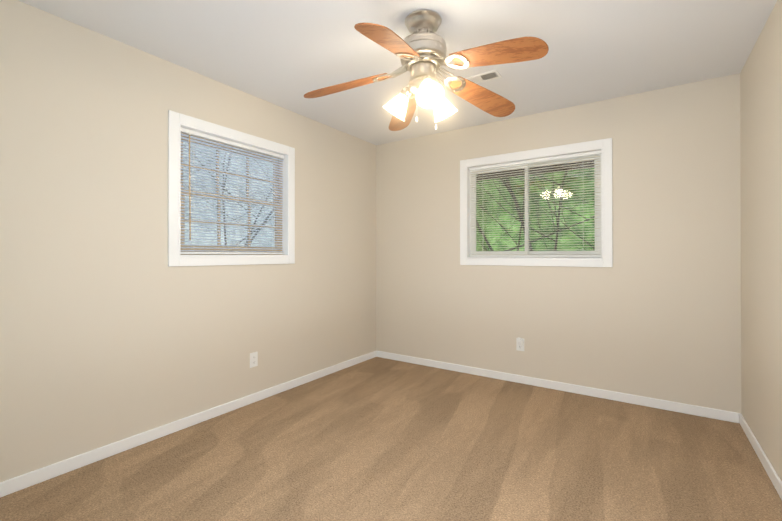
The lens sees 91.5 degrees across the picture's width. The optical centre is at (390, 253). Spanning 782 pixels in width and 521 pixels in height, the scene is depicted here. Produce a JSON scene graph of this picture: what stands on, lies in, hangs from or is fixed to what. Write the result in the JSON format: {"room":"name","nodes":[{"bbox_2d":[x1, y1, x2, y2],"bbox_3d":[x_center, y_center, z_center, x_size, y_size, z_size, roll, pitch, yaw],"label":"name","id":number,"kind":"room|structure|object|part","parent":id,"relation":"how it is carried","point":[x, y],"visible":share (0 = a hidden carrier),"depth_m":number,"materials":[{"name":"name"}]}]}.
{"room":"empty bedroom","nodes":[
{"label":"empty bedroom","id":0,"kind":"room"},
{"bbox_2d":[0,0,375,481],"bbox_3d":[-1.198,-0.039,2.988,0.120,2.440,3.740,0,0,34],"label":"wall","id":1,"kind":"structure","parent":0,"point":[114,327],"depth_m":2.30,"materials":[{"name":"beige paint"}]},
{"bbox_2d":[0,351,375,497],"bbox_3d":[-1.140,1.145,2.945,0.018,0.072,3.500,0,0,34],"label":"baseboard","id":2,"kind":"structure","parent":1,"relation":"attached to","point":[23,481],"depth_m":2.39,"materials":[{"name":"white wood"}]},
{"bbox_2d":[168,110,294,266],"bbox_3d":[-1.199,-0.426,2.961,0.121,1.023,1.070,0,0,34],"label":"window","id":3,"kind":"structure","parent":1,"relation":"in","point":[177,121],"depth_m":2.86,"materials":[{"name":"white"}]},
{"bbox_3d":[-1.230,-0.425,2.982,0.046,0.869,0.916,0,0,34],"label":"left window sash","id":4,"kind":"part","parent":3,"relation":"part of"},
{"bbox_2d":[181,127,283,253],"bbox_3d":[-1.188,-0.428,2.953,0.044,0.861,0.904,0,0,34],"label":"window blind","id":5,"kind":"object","parent":3,"relation":"attached to","point":[217,139],"visible":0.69,"depth_m":2.90,"materials":[{"name":"white plastic"}]},
{"bbox_2d":[250,352,257,367],"bbox_3d":[-1.090,0.842,3.030,0.008,0.114,0.070,0,0,34],"label":"electrical outlet","id":6,"kind":"object","parent":1,"relation":"attached to","point":[253,359],"visible":1,"depth_m":3.03,"materials":[{"name":"white plastic"}]},
{"bbox_2d":[0,357,781,520],"bbox_3d":[-0.207,1.225,1.534,3.382,0.100,5.040,0,0,34],"label":"floor","id":7,"kind":"structure","parent":0,"point":[378,439],"depth_m":2.13,"materials":[{"name":"carpet"}]},
{"bbox_2d":[18,0,776,144],"bbox_3d":[-0.207,-1.315,1.544,3.382,0.100,5.040,0,0,34],"label":"ceiling","id":8,"kind":"structure","parent":0,"point":[287,54],"depth_m":2.30,"materials":[{"name":"white paint"}]},
{"bbox_2d":[304,9,548,130],"bbox_3d":[0.182,-0.963,2.026,1.259,0.600,1.260,0,0,34],"label":"ceiling fan","id":9,"kind":"object","parent":8,"relation":"hanging from","point":[420,51],"visible":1,"depth_m":1.99,"materials":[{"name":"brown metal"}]},
{"bbox_2d":[465,70,501,83],"bbox_3d":[0.647,-1.256,2.730,0.258,0.009,0.122,0,0,34],"label":"ceiling vent","id":10,"kind":"object","parent":8,"relation":"in","point":[486,76],"visible":0.67,"depth_m":2.71,"materials":[{"name":"silver metal"}]},
{"bbox_2d":[376,73,740,412],"bbox_3d":[1.166,-0.037,3.580,3.142,2.440,0.120,0,0,34],"label":"wall","id":11,"kind":"structure","parent":0,"point":[654,311],"depth_m":3.09,"materials":[{"name":"beige paint"}]},
{"bbox_2d":[516,338,523,350],"bbox_3d":[1.174,0.827,3.474,0.070,0.121,0.042,0,0,34],"label":"electrical outlet","id":12,"kind":"object","parent":11,"relation":"attached to","point":[519,344],"visible":1,"depth_m":3.47,"materials":[{"name":"white plastic"}]},
{"bbox_2d":[476,160,593,180],"bbox_3d":[1.708,-1.169,4.160,3.000,0.290,1.440,0,0,34],"label":"roof eave","id":13,"kind":"object","parent":11,"relation":"attached to","point":[538,170],"depth_m":4.83,"materials":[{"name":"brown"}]},
{"bbox_2d":[460,138,612,266],"bbox_3d":[1.271,-0.412,3.493,1.321,1.046,0.121,0,0,34],"label":"window","id":14,"kind":"structure","parent":11,"relation":"in","point":[604,146],"depth_m":3.42,"materials":[{"name":"white"}]},
{"bbox_2d":[469,150,600,256],"bbox_3d":[1.268,-0.414,3.489,1.155,0.884,0.026,0,0,34],"label":"window blind","id":15,"kind":"object","parent":14,"relation":"attached to","point":[528,162],"visible":0.98,"depth_m":3.45,"materials":[{"name":"white plastic"}]},
{"bbox_3d":[1.290,-0.412,3.521,1.167,0.892,0.052,0,0,34],"label":"back window sash","id":16,"kind":"part","parent":14,"relation":"part of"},
{"bbox_2d":[376,350,735,422],"bbox_3d":[1.133,1.147,3.519,3.090,0.072,0.013,0,0,34],"label":"baseboard","id":17,"kind":"structure","parent":11,"relation":"attached to","point":[701,411],"depth_m":3.21,"materials":[{"name":"white wood"}]},
{"bbox_2d":[740,0,781,480],"bbox_3d":[1.509,-0.046,1.168,0.120,2.440,3.740,0,0,34],"label":"wall","id":18,"kind":"structure","parent":0,"point":[761,219],"depth_m":2.14,"materials":[{"name":"beige paint"}]},
{"bbox_2d":[736,412,781,499],"bbox_3d":[1.452,1.138,1.202,0.018,0.072,3.500,0,0,34],"label":"baseboard","id":19,"kind":"structure","parent":18,"relation":"attached to","point":[768,467],"depth_m":2.13,"materials":[{"name":"white wood"}]},
{"label":"outside","id":20,"kind":"structure","parent":0,"visible":0},
{"bbox_2d":[183,143,273,246],"bbox_3d":[-2.131,-1.296,5.567,1.786,5.782,4.044,0,0,34],"label":"tree","id":21,"kind":"object","parent":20,"point":[240,205],"depth_m":5.39,"materials":[{"name":"grey plant"}]},
{"bbox_2d":[183,142,274,246],"bbox_3d":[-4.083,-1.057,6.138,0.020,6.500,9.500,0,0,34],"label":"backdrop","id":22,"kind":"structure","parent":20,"point":[225,203],"depth_m":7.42,"materials":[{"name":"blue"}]},
{"bbox_2d":[476,168,594,250],"bbox_3d":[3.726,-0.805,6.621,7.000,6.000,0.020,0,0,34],"label":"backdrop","id":23,"kind":"structure","parent":20,"point":[532,238],"depth_m":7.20,"materials":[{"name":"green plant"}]},
{"bbox_2d":[476,171,594,250],"bbox_3d":[2.027,-1.776,6.088,7.277,6.757,2.726,0,0,34],"label":"tree","id":24,"kind":"object","parent":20,"point":[523,223],"depth_m":6.13,"materials":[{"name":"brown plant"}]}
]}

